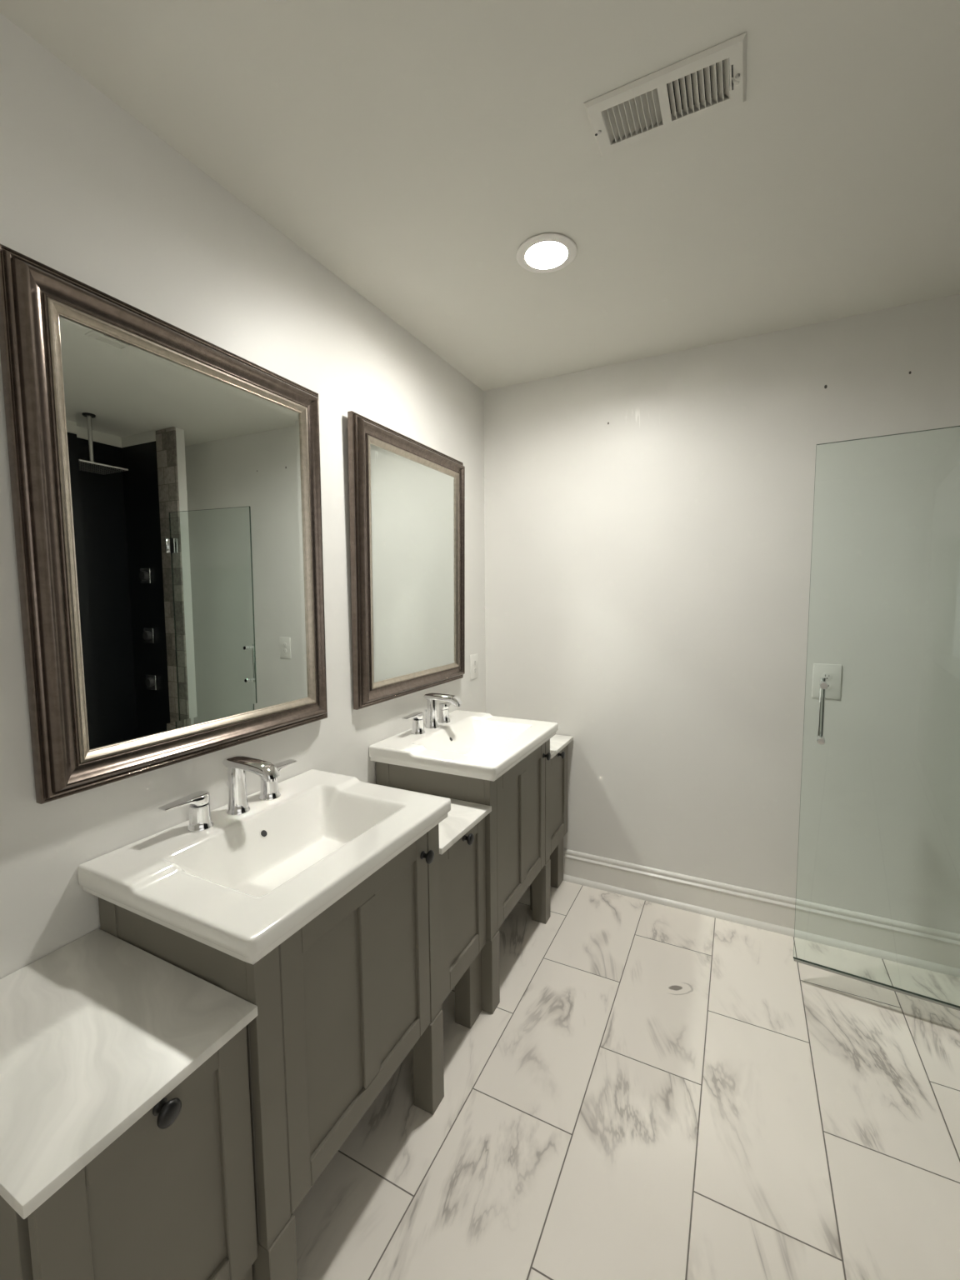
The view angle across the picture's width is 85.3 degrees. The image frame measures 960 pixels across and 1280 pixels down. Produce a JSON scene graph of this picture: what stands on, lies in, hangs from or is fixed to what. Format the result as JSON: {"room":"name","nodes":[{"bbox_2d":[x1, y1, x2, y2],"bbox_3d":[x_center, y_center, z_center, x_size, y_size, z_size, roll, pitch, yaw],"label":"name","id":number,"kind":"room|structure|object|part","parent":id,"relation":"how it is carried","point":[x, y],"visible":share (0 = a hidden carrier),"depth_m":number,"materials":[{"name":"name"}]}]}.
{"room":"bathroom","nodes":[
{"label":"bathroom","id":0,"kind":"room"},
{"bbox_2d":[0,12,485,979],"bbox_3d":[-0.918,0.129,0.939,0.100,2.440,4.232,2,5,26],"label":"wall","id":1,"kind":"structure","parent":0,"point":[89,193],"depth_m":1.20,"materials":[{"name":"paint"}]},
{"bbox_2d":[0,243,327,804],"bbox_3d":[-0.650,-0.215,1.267,0.045,0.990,0.757,2,6,26],"label":"wall mirror","id":2,"kind":"object","parent":1,"relation":"attached to","point":[166,481],"visible":1,"depth_m":1.13,"materials":[{"name":"grey metal"}]},
{"bbox_3d":[-0.659,-0.216,1.272,0.023,0.831,0.598,2,6,26],"label":"mirror pane","id":3,"kind":"part","parent":2,"relation":"part of","materials":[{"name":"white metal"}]},
{"bbox_2d":[347,410,464,709],"bbox_3d":[-0.246,-0.283,2.076,0.045,0.990,0.757,3,6,26],"label":"wall mirror","id":4,"kind":"object","parent":1,"relation":"attached to","point":[407,496],"visible":1,"depth_m":1.98,"materials":[{"name":"grey metal"}]},
{"bbox_3d":[-0.255,-0.284,2.081,0.023,0.831,0.598,3,6,26],"label":"mirror pane","id":5,"kind":"part","parent":4,"relation":"part of","materials":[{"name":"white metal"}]},
{"bbox_2d":[470,653,478,679],"bbox_3d":[-0.028,0.132,2.602,0.008,0.122,0.080,2,5,26],"label":"wall outlet","id":6,"kind":"object","parent":1,"relation":"attached to","point":[474,657],"visible":1,"depth_m":2.60,"materials":[{"name":"white plastic"}]},
{"bbox_2d":[0,0,959,390],"bbox_3d":[0.280,-1.120,0.225,2.804,0.150,4.232,2,5,26],"label":"ceiling","id":7,"kind":"structure","parent":0,"point":[410,148],"depth_m":1.20,"materials":[{"name":"white paint"}]},
{"bbox_2d":[515,233,577,273],"bbox_3d":[0.199,-1.210,1.557,0.181,0.117,0.181,2,5,26],"label":"recessed light","id":8,"kind":"object","parent":7,"relation":"in","point":[545,252],"visible":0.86,"depth_m":1.57,"materials":[{"name":"white plastic"}]},
{"bbox_2d":[583,31,746,156],"bbox_3d":[0.384,-1.169,1.078,0.302,0.141,0.148,2,5,26],"label":"ceiling vent","id":9,"kind":"object","parent":7,"relation":"in","point":[719,69],"visible":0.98,"depth_m":1.07,"materials":[{"name":"white metal"}]},
{"bbox_3d":[0.503,-1.103,1.028,0.016,0.015,0.006,0,5,2],"label":"damper lever","id":10,"kind":"part","parent":9,"relation":"part of","materials":[{"name":"white metal"}]},
{"bbox_2d":[292,880,959,1279],"bbox_3d":[0.302,1.415,0.443,2.804,0.060,4.232,2,5,26],"label":"floor","id":11,"kind":"structure","parent":0,"point":[650,1091],"depth_m":1.39,"materials":[{"name":"tile"}]},
{"bbox_2d":[0,1026,257,1279],"bbox_3d":[-0.649,0.999,0.876,0.480,0.712,0.306,2,5,26],"label":"base cabinet","id":12,"kind":"object","parent":11,"relation":"on","point":[172,1197],"visible":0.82,"depth_m":0.77,"materials":[{"name":"grey paint"}]},
{"bbox_2d":[0,928,257,1219],"bbox_3d":[-0.660,0.633,0.843,0.475,0.018,0.324,2,5,26],"label":"countertop","id":13,"kind":"structure","parent":12,"relation":"on","point":[96,1031],"depth_m":0.80,"materials":[{"name":"white stone"}]},
{"bbox_3d":[-0.451,0.675,0.747,0.030,0.034,0.034,2,5,26],"label":"knob","id":14,"kind":"part","parent":12,"relation":"part of","materials":[{"name":"black metal"}]},
{"bbox_3d":[-0.455,1.224,0.923,0.059,0.252,0.084,2,5,26],"label":"leg","id":15,"kind":"part","parent":12,"relation":"part of","materials":[{"name":"grey paint"}]},
{"bbox_2d":[98,824,444,1279],"bbox_3d":[-0.438,0.907,1.278,0.492,0.822,0.603,2,5,26],"label":"vanity cabinet","id":16,"kind":"object","parent":11,"relation":"on","point":[342,1002],"visible":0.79,"depth_m":1.06,"materials":[{"name":"grey paint"}]},
{"bbox_2d":[77,769,450,964],"bbox_3d":[-0.444,0.497,1.237,0.500,0.120,0.654,2,5,26],"label":"sink","id":17,"kind":"object","parent":16,"relation":"on","point":[239,887],"visible":0.97,"depth_m":1.15,"materials":[{"name":"white ceramic"}]},
{"bbox_2d":[158,755,296,831],"bbox_3d":[-0.565,0.363,1.286,0.171,0.140,0.377,2,5,26],"label":"faucet","id":18,"kind":"object","parent":17,"relation":"on","point":[200,818],"visible":1,"depth_m":1.27,"materials":[{"name":"silver metal"}]},
{"bbox_3d":[-0.673,0.375,1.191,0.042,0.026,0.109,2,5,26],"label":"lever","id":19,"kind":"part","parent":18,"relation":"part of","materials":[{"name":"silver metal"}]},
{"bbox_3d":[-0.658,0.412,1.224,0.055,0.054,0.055,2,5,26],"label":"handle","id":20,"kind":"part","parent":18,"relation":"part of","materials":[{"name":"silver metal"}]},
{"bbox_3d":[-0.564,0.363,1.286,0.168,0.140,0.055,2,5,26],"label":"spout","id":21,"kind":"part","parent":18,"relation":"part of","materials":[{"name":"silver metal"}]},
{"bbox_3d":[-0.567,0.396,1.404,0.055,0.054,0.055,2,5,26],"label":"handle","id":22,"kind":"part","parent":18,"relation":"part of","materials":[{"name":"silver metal"}]},
{"bbox_3d":[-0.553,0.353,1.430,0.042,0.026,0.109,2,5,26],"label":"lever","id":23,"kind":"part","parent":18,"relation":"part of","materials":[{"name":"silver metal"}]},
{"bbox_3d":[-0.387,1.213,0.976,0.064,0.264,0.061,2,5,26],"label":"leg","id":24,"kind":"part","parent":16,"relation":"part of","materials":[{"name":"grey paint"}]},
{"bbox_3d":[-0.254,0.787,1.175,0.020,0.545,0.491,2,5,26],"label":"door","id":25,"kind":"part","parent":16,"relation":"part of","materials":[{"name":"grey paint"}]},
{"bbox_3d":[-0.136,0.557,1.342,0.030,0.034,0.034,2,5,26],"label":"knob","id":26,"kind":"part","parent":16,"relation":"part of","materials":[{"name":"black metal"}]},
{"bbox_3d":[-0.145,1.169,1.458,0.064,0.264,0.061,2,5,26],"label":"leg","id":27,"kind":"part","parent":16,"relation":"part of","materials":[{"name":"grey paint"}]},
{"bbox_2d":[439,817,486,1029],"bbox_3d":[-0.234,0.924,1.703,0.480,0.712,0.306,2,5,26],"label":"base cabinet","id":28,"kind":"object","parent":11,"relation":"on","point":[462,866],"visible":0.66,"depth_m":1.63,"materials":[{"name":"grey paint"}]},
{"bbox_2d":[376,784,491,854],"bbox_3d":[-0.245,0.558,1.670,0.475,0.018,0.319,2,5,26],"label":"countertop","id":29,"kind":"structure","parent":28,"relation":"on","point":[463,816],"depth_m":1.60,"materials":[{"name":"white stone"}]},
{"bbox_3d":[-0.040,1.149,1.751,0.059,0.252,0.084,2,5,26],"label":"leg","id":30,"kind":"part","parent":28,"relation":"part of","materials":[{"name":"grey paint"}]},
{"bbox_3d":[-0.035,0.601,1.575,0.030,0.034,0.034,2,5,26],"label":"knob","id":31,"kind":"part","parent":28,"relation":"part of","materials":[{"name":"black metal"}]},
{"bbox_2d":[375,739,550,1014],"bbox_3d":[-0.025,0.832,2.102,0.492,0.822,0.603,2,5,26],"label":"vanity cabinet","id":32,"kind":"object","parent":11,"relation":"on","point":[517,825],"visible":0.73,"depth_m":1.88,"materials":[{"name":"grey paint"}]},
{"bbox_2d":[369,710,558,781],"bbox_3d":[-0.030,0.423,2.061,0.500,0.120,0.654,2,5,26],"label":"sink","id":33,"kind":"object","parent":32,"relation":"on","point":[483,746],"visible":0.94,"depth_m":1.98,"materials":[{"name":"white ceramic"}]},
{"bbox_2d":[401,692,462,734],"bbox_3d":[-0.152,0.288,2.110,0.171,0.140,0.377,2,5,26],"label":"faucet","id":34,"kind":"object","parent":33,"relation":"on","point":[431,716],"visible":1,"depth_m":2.11,"materials":[{"name":"silver metal"}]},
{"bbox_3d":[-0.259,0.300,2.015,0.042,0.026,0.109,2,5,26],"label":"lever","id":35,"kind":"part","parent":34,"relation":"part of","materials":[{"name":"silver metal"}]},
{"bbox_3d":[-0.244,0.338,2.048,0.055,0.054,0.055,2,5,26],"label":"handle","id":36,"kind":"part","parent":34,"relation":"part of","materials":[{"name":"silver metal"}]},
{"bbox_3d":[-0.223,0.320,2.149,0.011,0.072,0.011,2,5,26],"label":"lift rod","id":37,"kind":"part","parent":34,"relation":"part of","materials":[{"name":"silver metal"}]},
{"bbox_3d":[-0.150,0.288,2.110,0.168,0.140,0.055,2,5,26],"label":"spout","id":38,"kind":"part","parent":34,"relation":"part of","materials":[{"name":"silver metal"}]},
{"bbox_3d":[-0.154,0.322,2.228,0.055,0.054,0.055,2,5,26],"label":"handle","id":39,"kind":"part","parent":34,"relation":"part of","materials":[{"name":"silver metal"}]},
{"bbox_3d":[-0.139,0.279,2.254,0.042,0.026,0.109,2,5,26],"label":"lever","id":40,"kind":"part","parent":34,"relation":"part of","materials":[{"name":"silver metal"}]},
{"bbox_3d":[0.026,1.138,1.800,0.064,0.264,0.061,2,5,26],"label":"leg","id":41,"kind":"part","parent":32,"relation":"part of","materials":[{"name":"grey paint"}]},
{"bbox_3d":[0.159,0.713,1.999,0.020,0.545,0.491,2,5,26],"label":"door","id":42,"kind":"part","parent":32,"relation":"part of","materials":[{"name":"grey paint"}]},
{"bbox_3d":[0.269,1.095,2.283,0.064,0.264,0.061,2,5,26],"label":"leg","id":43,"kind":"part","parent":32,"relation":"part of","materials":[{"name":"grey paint"}]},
{"bbox_3d":[0.278,0.483,2.166,0.030,0.034,0.034,2,5,26],"label":"knob","id":44,"kind":"part","parent":32,"relation":"part of","materials":[{"name":"black metal"}]},
{"bbox_2d":[530,744,568,909],"bbox_3d":[0.176,0.850,2.519,0.480,0.712,0.306,2,5,26],"label":"base cabinet","id":45,"kind":"object","parent":11,"relation":"on","point":[558,763],"visible":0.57,"depth_m":2.47,"materials":[{"name":"grey paint"}]},
{"bbox_3d":[0.262,1.095,2.352,0.059,0.252,0.046,2,5,26],"label":"leg","id":46,"kind":"part","parent":45,"relation":"part of","materials":[{"name":"grey paint"}]},
{"bbox_3d":[0.370,1.075,2.567,0.059,0.252,0.084,2,5,26],"label":"leg","id":47,"kind":"part","parent":45,"relation":"part of","materials":[{"name":"grey paint"}]},
{"bbox_3d":[0.354,0.731,2.419,0.020,0.457,0.300,2,5,26],"label":"door","id":48,"kind":"part","parent":45,"relation":"part of","materials":[{"name":"grey paint"}]},
{"bbox_3d":[0.374,0.527,2.390,0.030,0.034,0.034,2,5,26],"label":"knob","id":49,"kind":"part","parent":45,"relation":"part of","materials":[{"name":"black metal"}]},
{"bbox_2d":[550,734,573,758],"bbox_3d":[0.169,0.483,2.495,0.475,0.018,0.322,2,5,26],"label":"countertop","id":50,"kind":"structure","parent":45,"relation":"on","point":[557,742],"depth_m":2.42,"materials":[{"name":"white stone"}]},
{"bbox_2d":[483,294,959,934],"bbox_3d":[1.259,0.005,2.155,2.704,2.440,0.100,2,5,26],"label":"wall","id":51,"kind":"structure","parent":0,"point":[649,531],"depth_m":2.15,"materials":[{"name":"paint"}]},
{"bbox_2d":[562,848,959,977],"bbox_3d":[1.118,1.147,2.256,2.430,0.151,0.030,2,5,26],"label":"baseboard","id":52,"kind":"structure","parent":51,"relation":"attached to","point":[928,948],"depth_m":2.19,"materials":[{"name":"white paint"}]},
{"bbox_2d":[811,663,841,699],"bbox_3d":[1.367,0.163,2.053,0.094,0.136,0.008,2,5,26],"label":"wall outlet","id":53,"kind":"object","parent":51,"relation":"attached to","point":[832,672],"visible":0.74,"depth_m":2.05,"materials":[{"name":"white plastic"}]},
{"bbox_2d":[822,673,832,679],"bbox_3d":[1.366,0.143,2.050,0.033,0.027,0.003,2,5,26],"label":"receptacle","id":54,"kind":"object","parent":53,"relation":"attached to","point":[828,676],"depth_m":2.05,"materials":[{"name":"grey plastic"}]},
{"bbox_2d":[825,682,831,689],"bbox_3d":[1.366,0.182,2.053,0.033,0.027,0.003,2,5,26],"label":"receptacle","id":55,"kind":"object","parent":53,"relation":"attached to","point":[829,687],"depth_m":2.05,"materials":[{"name":"grey plastic"}]},
{"bbox_3d":[2.037,0.063,1.408,0.644,2.440,0.060,2,5,26],"label":"wall","id":56,"kind":"structure","parent":0,"visible":0},
{"bbox_2d":[793,425,959,1010],"bbox_3d":[1.423,0.268,1.654,0.669,1.827,0.080,3,6,32],"label":"shower door","id":57,"kind":"structure","parent":56,"relation":"attached to","point":[823,685],"depth_m":1.79,"materials":[{"name":"clear glass"}]},
{"bbox_3d":[1.185,0.248,1.805,0.025,0.228,0.080,2,6,31],"label":"pull handle","id":58,"kind":"part","parent":57,"relation":"part of","materials":[{"name":"silver metal"}]}
]}

